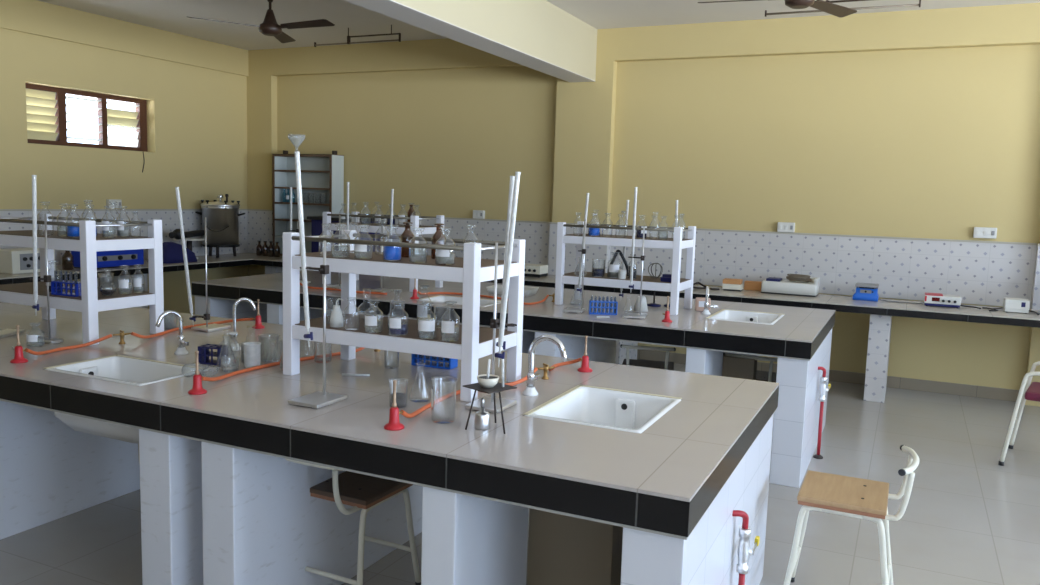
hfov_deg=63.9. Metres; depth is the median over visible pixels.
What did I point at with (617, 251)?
tube
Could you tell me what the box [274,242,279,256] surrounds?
bottle
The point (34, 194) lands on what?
burette
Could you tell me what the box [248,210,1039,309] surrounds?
backsplash
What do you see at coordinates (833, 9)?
ceiling fan
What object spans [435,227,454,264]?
bottle
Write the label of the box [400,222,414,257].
bottle
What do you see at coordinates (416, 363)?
flask
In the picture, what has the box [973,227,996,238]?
board
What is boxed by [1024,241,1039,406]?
trim
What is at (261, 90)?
column
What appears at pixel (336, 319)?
wash bottle
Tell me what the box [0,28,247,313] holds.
wall
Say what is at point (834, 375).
baseboard
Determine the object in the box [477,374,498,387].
dish
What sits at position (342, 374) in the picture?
rod
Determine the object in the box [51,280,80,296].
test tube rack
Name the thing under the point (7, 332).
stand
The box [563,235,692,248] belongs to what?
shelf
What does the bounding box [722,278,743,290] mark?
carton
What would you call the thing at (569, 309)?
stand
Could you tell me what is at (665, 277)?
box
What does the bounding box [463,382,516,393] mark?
wire gauze
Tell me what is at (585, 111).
column
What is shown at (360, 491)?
chair
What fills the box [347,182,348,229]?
burette
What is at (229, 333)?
bottle
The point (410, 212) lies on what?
bottle
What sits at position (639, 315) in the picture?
stand
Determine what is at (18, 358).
burner
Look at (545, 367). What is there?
tap
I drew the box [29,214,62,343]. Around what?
stand
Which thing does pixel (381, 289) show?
stand
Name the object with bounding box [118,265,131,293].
bottle
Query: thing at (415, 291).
burner
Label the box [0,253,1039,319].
countertop
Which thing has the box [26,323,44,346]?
bottle
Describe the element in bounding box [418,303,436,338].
bottle
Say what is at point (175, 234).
microscope
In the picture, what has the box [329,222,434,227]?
shelf
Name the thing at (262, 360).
beaker
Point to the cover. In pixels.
(172, 252)
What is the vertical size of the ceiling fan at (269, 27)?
0.436 m
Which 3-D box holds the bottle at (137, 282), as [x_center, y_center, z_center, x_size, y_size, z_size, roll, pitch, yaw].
[-1.915,-0.070,4.183,0.056,0.142,0.057,5,7,25]
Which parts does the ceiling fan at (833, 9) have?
blade, motor, blade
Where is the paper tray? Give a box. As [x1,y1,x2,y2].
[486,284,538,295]
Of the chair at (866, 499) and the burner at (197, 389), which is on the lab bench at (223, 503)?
the burner at (197, 389)
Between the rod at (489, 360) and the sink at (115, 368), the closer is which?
the rod at (489, 360)
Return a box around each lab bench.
[0,302,778,584]
[192,270,835,487]
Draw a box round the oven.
[307,216,383,252]
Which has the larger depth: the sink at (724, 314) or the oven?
the oven
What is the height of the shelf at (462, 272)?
0.052 m
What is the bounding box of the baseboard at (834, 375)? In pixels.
[637,349,1023,401]
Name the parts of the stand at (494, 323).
rod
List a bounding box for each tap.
[113,330,130,343]
[155,310,188,354]
[228,297,256,350]
[523,335,567,395]
[538,363,554,379]
[701,286,717,314]
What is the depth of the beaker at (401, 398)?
2.91 m
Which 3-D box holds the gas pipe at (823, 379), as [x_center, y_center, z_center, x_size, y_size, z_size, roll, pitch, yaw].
[1.917,0.757,5.289,0.188,0.596,0.065,-2,8,-32]
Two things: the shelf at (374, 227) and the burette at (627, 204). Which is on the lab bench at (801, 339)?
the burette at (627, 204)
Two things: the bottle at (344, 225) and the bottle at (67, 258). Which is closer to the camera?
the bottle at (344, 225)
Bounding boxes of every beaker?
[220,356,239,371]
[257,334,279,361]
[384,350,398,368]
[389,378,407,407]
[431,376,456,422]
[592,259,605,276]
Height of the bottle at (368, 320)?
0.126 m
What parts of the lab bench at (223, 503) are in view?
panel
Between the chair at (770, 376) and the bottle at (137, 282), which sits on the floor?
the chair at (770, 376)
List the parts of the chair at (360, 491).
rail, seat, leg, seat rail, leg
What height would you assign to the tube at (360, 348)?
0.052 m
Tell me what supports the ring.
on the rack at (677, 284)
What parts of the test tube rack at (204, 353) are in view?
plate, plate, plate, plate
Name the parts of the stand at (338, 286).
rod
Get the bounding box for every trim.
[0,0,248,75]
[0,209,1039,245]
[0,210,247,264]
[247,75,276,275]
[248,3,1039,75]
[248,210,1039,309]
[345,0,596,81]
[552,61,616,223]
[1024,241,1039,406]
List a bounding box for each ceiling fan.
[188,0,334,42]
[698,0,856,16]
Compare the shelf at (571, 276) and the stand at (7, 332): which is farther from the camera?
the shelf at (571, 276)
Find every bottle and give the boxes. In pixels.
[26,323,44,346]
[46,260,62,292]
[61,250,73,269]
[66,204,80,236]
[102,206,115,237]
[116,206,129,235]
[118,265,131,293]
[132,264,144,292]
[226,332,237,361]
[256,241,261,255]
[262,241,267,255]
[268,241,273,256]
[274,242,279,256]
[330,298,342,327]
[331,225,349,256]
[344,297,359,329]
[354,226,372,258]
[364,299,382,332]
[383,226,401,260]
[386,211,395,224]
[388,300,407,335]
[398,204,407,221]
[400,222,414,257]
[407,203,415,221]
[409,227,426,262]
[417,287,431,325]
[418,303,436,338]
[431,223,445,258]
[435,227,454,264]
[441,301,459,341]
[588,214,600,235]
[607,253,621,277]
[628,254,636,278]
[636,215,646,238]
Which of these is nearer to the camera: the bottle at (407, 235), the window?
the bottle at (407, 235)
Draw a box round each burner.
[10,325,27,363]
[188,351,206,394]
[252,299,264,328]
[384,380,404,430]
[410,279,418,298]
[577,336,592,372]
[662,296,671,321]
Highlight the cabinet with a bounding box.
[272,150,343,255]
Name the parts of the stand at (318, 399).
rod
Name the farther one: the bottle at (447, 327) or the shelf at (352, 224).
the shelf at (352, 224)
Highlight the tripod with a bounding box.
[465,390,505,433]
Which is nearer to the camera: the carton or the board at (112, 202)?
the carton
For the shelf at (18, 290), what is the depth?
4.10 m
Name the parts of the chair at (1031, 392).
leg, seat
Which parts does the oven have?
door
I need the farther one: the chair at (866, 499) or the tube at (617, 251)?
the tube at (617, 251)
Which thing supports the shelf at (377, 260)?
attached to the rack at (475, 342)
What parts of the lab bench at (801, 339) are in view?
panel, panel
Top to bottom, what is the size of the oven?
0.505 m
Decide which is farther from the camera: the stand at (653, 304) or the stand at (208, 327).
the stand at (653, 304)
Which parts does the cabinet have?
panel, shelf, shelf, shelf, shelf, panel, panel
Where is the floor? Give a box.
[0,359,1039,584]
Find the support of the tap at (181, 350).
on the lab bench at (223, 503)
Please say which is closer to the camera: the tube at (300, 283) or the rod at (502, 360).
the rod at (502, 360)
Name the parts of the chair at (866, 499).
leg, leg, seat rail, seat, leg, leg, rail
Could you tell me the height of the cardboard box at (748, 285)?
0.080 m
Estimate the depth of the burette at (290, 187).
6.62 m
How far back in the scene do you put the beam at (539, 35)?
6.63 m
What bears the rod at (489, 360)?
in the dish
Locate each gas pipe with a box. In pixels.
[732,510,759,584]
[813,366,830,458]
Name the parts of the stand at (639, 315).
rod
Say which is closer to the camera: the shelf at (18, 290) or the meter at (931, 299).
the shelf at (18, 290)
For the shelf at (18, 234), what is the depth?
4.06 m
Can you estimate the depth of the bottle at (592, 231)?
5.73 m
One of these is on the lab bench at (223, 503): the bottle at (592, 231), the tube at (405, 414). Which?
the tube at (405, 414)
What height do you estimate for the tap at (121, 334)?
0.063 m
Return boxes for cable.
[693,282,719,289]
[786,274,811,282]
[880,299,922,303]
[960,305,980,308]
[982,307,1002,310]
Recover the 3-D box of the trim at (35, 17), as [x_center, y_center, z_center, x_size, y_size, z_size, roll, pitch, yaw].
[-5.598,-2.290,5.280,0.030,0.308,10.750,5,7,25]
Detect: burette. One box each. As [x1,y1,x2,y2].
[32,175,38,314]
[175,187,195,325]
[290,187,291,231]
[294,151,312,346]
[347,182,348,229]
[389,189,393,277]
[495,172,520,366]
[496,176,514,349]
[577,193,588,295]
[619,200,628,299]
[629,187,637,288]
[675,200,677,226]
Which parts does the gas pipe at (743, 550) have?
lever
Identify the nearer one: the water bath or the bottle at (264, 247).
the water bath
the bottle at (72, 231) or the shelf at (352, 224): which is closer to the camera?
the bottle at (72, 231)
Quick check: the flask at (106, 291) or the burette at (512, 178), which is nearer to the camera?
the burette at (512, 178)
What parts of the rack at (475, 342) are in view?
leg, rail, leg, rail, rail, leg, rail, leg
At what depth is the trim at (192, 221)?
8.94 m
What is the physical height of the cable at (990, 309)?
0.022 m
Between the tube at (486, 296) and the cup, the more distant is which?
the tube at (486, 296)
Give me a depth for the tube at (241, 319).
4.39 m
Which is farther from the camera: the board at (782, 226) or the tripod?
the board at (782, 226)
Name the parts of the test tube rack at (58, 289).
plate, plate, plate, plate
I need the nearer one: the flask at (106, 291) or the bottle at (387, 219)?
the flask at (106, 291)
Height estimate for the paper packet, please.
0.090 m
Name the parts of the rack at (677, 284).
leg, leg, rail, rail, leg, leg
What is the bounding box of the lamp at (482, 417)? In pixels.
[474,398,489,429]
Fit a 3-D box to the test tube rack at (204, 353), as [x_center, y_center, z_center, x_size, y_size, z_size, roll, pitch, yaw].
[-1.310,0.265,3.558,0.100,0.075,0.070,3,7,13]
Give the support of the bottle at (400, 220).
on the rack at (327, 227)
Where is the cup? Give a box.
[618,270,625,278]
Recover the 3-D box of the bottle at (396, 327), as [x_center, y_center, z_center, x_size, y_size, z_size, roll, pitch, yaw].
[-0.465,0.095,3.179,0.078,0.131,0.079,5,7,25]
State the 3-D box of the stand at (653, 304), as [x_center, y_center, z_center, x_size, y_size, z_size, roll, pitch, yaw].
[0.957,0.023,5.938,0.100,0.145,0.100,5,7,25]
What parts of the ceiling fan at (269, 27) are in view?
blade, motor, blade, blade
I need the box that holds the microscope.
[169,229,204,258]
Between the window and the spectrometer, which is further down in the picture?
the spectrometer
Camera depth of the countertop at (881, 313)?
7.03 m
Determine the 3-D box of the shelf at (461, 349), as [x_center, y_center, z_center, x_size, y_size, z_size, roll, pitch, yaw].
[-0.474,0.169,3.376,0.864,0.054,0.424,5,7,25]
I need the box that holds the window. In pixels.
[25,83,147,151]
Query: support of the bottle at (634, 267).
on the rack at (677, 284)
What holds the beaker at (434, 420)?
on the lab bench at (223, 503)
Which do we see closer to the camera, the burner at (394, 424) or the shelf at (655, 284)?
the burner at (394, 424)
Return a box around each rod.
[342,374,369,375]
[486,359,490,378]
[501,359,503,386]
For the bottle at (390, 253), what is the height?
0.136 m
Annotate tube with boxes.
[25,334,111,354]
[131,318,252,338]
[202,347,363,380]
[300,283,386,294]
[401,367,537,417]
[418,291,548,304]
[548,358,581,370]
[607,250,628,275]
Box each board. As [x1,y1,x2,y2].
[106,199,121,207]
[473,210,484,218]
[777,222,794,232]
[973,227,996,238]
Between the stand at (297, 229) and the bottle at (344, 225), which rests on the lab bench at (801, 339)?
the stand at (297, 229)
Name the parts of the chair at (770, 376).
rail, seat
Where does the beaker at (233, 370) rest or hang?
on the lab bench at (223, 503)
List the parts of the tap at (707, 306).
spout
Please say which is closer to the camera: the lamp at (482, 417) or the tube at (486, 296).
the lamp at (482, 417)
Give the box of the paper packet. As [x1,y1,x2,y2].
[695,297,710,310]
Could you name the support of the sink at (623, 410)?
in the lab bench at (223, 503)
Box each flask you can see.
[99,268,115,295]
[217,335,235,366]
[409,363,430,401]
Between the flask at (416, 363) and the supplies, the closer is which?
the flask at (416, 363)
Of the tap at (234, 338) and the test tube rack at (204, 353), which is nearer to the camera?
the test tube rack at (204, 353)
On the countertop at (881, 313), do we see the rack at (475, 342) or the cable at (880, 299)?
the cable at (880, 299)
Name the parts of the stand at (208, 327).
rod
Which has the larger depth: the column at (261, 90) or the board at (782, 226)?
the column at (261, 90)
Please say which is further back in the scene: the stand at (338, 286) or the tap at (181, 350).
the stand at (338, 286)
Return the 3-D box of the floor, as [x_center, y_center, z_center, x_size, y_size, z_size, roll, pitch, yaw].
[-0.319,1.292,3.199,12.370,0.120,11.350,5,7,25]
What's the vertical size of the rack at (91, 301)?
0.577 m
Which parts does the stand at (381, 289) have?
rod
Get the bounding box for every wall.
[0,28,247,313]
[277,44,1039,389]
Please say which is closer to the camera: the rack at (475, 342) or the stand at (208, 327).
the rack at (475, 342)
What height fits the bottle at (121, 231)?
0.152 m
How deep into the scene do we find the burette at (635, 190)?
5.35 m
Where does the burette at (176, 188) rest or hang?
attached to the stand at (208, 327)
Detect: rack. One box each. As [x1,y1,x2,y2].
[0,213,163,344]
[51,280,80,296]
[198,344,227,364]
[283,230,524,401]
[322,212,443,291]
[411,354,457,368]
[555,221,695,314]
[589,300,617,314]
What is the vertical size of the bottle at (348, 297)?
0.126 m
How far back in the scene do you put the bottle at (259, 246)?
9.90 m
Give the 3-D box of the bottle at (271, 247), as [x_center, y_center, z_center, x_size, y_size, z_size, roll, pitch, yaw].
[-2.941,-0.516,9.851,0.072,0.178,0.072,5,7,25]
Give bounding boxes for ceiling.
[38,0,1039,49]
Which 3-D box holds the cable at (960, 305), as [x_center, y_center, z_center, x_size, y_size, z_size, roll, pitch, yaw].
[3.672,0.115,6.783,0.051,0.020,0.174,-3,8,-35]
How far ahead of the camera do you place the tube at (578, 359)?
3.70 m
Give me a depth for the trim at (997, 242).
7.80 m
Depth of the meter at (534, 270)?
8.29 m
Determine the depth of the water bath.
7.97 m
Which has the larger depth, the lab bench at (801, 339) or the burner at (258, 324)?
the lab bench at (801, 339)
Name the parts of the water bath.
control panel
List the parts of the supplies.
control panel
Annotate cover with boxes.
[147,242,196,263]
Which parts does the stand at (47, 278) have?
rod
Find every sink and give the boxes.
[43,354,208,463]
[416,295,500,326]
[523,384,681,432]
[706,309,784,356]
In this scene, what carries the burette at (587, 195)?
attached to the stand at (569, 309)
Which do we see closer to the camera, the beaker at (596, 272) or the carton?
the beaker at (596, 272)
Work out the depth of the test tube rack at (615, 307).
5.41 m
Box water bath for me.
[71,249,143,268]
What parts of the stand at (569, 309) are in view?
rod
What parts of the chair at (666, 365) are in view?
seat, rail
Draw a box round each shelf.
[0,230,151,239]
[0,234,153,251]
[0,281,153,299]
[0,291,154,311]
[292,256,518,282]
[292,325,516,359]
[295,250,516,267]
[295,313,514,343]
[327,223,435,234]
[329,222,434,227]
[561,276,690,291]
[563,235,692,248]
[563,271,689,282]
[565,233,691,240]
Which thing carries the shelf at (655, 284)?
attached to the rack at (677, 284)
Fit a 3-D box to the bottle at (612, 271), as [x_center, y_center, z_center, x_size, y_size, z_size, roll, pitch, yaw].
[0.654,-0.192,5.748,0.100,0.178,0.101,5,7,25]
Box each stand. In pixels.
[0,329,24,337]
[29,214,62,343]
[191,217,230,331]
[288,241,346,408]
[290,221,310,282]
[326,215,340,288]
[370,225,391,292]
[464,243,516,412]
[564,221,585,312]
[622,227,646,318]
[647,291,660,306]
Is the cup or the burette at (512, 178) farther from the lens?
the cup
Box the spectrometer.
[852,282,878,300]
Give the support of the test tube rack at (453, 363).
on the lab bench at (223, 503)
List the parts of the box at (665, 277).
lid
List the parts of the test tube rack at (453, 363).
plate, plate, plate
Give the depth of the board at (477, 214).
9.02 m
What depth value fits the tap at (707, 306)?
5.58 m
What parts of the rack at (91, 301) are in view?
rail, rail, leg, leg, rail, rail, leg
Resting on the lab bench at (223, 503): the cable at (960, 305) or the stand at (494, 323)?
the stand at (494, 323)
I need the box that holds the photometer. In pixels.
[761,277,819,296]
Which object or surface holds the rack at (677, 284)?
on the lab bench at (801, 339)
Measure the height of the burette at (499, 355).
0.661 m
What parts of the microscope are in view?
arm, post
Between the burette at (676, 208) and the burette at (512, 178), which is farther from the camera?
the burette at (676, 208)
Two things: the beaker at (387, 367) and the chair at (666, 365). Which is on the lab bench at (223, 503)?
the beaker at (387, 367)
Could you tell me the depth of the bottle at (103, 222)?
4.02 m
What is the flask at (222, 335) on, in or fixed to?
on the lab bench at (223, 503)
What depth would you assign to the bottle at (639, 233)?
5.59 m
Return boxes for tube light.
[314,25,400,46]
[765,0,920,16]
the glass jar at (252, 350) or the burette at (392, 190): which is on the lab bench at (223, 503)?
the glass jar at (252, 350)
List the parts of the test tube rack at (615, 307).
plate, plate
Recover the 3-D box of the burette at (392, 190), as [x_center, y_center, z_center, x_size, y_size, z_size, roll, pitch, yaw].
[-0.964,-0.441,6.245,0.033,0.663,0.019,6,8,25]
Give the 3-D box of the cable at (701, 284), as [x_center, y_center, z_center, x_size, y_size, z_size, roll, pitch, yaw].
[1.699,-0.059,7.644,0.271,0.058,0.099,5,7,25]
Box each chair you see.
[286,459,420,584]
[620,344,675,370]
[723,353,777,434]
[784,445,918,584]
[998,361,1039,465]
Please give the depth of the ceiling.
7.75 m
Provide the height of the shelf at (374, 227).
0.052 m
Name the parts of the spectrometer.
control panel, lid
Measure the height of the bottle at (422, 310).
0.168 m
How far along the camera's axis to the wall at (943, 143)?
7.72 m
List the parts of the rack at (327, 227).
leg, leg, rail, rail, leg, leg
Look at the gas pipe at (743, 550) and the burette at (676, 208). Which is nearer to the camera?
the gas pipe at (743, 550)
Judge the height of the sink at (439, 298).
0.686 m
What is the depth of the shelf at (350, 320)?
3.28 m
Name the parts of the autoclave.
leg, lid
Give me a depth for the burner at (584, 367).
3.62 m
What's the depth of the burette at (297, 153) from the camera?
2.96 m
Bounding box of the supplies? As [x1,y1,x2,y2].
[0,248,54,273]
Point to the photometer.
(770, 285)
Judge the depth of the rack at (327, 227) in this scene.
6.54 m
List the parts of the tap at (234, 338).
spout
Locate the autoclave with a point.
(222, 218)
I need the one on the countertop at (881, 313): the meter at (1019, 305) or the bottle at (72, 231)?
the meter at (1019, 305)
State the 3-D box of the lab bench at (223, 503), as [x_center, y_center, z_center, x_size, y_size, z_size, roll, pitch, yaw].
[-1.353,0.698,3.840,4.650,0.851,1.550,5,7,25]
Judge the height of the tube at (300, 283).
0.052 m
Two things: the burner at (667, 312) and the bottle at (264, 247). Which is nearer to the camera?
the burner at (667, 312)
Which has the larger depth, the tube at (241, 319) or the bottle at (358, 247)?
the tube at (241, 319)
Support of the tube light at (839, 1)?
hanging from the ceiling
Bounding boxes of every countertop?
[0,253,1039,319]
[0,253,1039,402]
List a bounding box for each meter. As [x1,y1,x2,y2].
[524,263,547,277]
[924,292,960,307]
[1003,297,1029,313]
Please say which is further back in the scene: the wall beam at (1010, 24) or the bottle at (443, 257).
the wall beam at (1010, 24)
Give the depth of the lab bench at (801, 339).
5.40 m
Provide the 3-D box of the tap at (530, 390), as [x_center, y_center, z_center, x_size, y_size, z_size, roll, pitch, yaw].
[0.090,0.275,3.137,0.100,0.236,0.172,-4,9,-40]
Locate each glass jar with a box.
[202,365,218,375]
[243,342,260,367]
[314,341,331,362]
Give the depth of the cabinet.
9.94 m
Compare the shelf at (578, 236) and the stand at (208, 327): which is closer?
the stand at (208, 327)
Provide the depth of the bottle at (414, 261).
3.12 m
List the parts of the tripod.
leg, leg, leg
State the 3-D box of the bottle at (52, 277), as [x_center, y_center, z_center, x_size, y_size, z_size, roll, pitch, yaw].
[-2.290,-0.079,4.098,0.072,0.157,0.073,5,7,25]
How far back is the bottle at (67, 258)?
7.62 m
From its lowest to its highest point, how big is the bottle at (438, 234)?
0.142 m
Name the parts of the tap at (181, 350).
spout, handle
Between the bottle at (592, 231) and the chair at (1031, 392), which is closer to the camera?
the chair at (1031, 392)
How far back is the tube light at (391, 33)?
8.44 m
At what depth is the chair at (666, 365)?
5.62 m
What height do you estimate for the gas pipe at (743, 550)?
0.579 m
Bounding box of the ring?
[648,263,662,277]
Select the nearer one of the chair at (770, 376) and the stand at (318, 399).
the stand at (318, 399)
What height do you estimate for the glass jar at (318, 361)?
0.120 m
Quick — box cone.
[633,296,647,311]
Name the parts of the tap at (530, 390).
spout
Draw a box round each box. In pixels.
[661,274,671,281]
[744,281,761,290]
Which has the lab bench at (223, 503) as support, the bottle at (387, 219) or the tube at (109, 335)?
the tube at (109, 335)
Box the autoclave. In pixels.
[195,194,244,257]

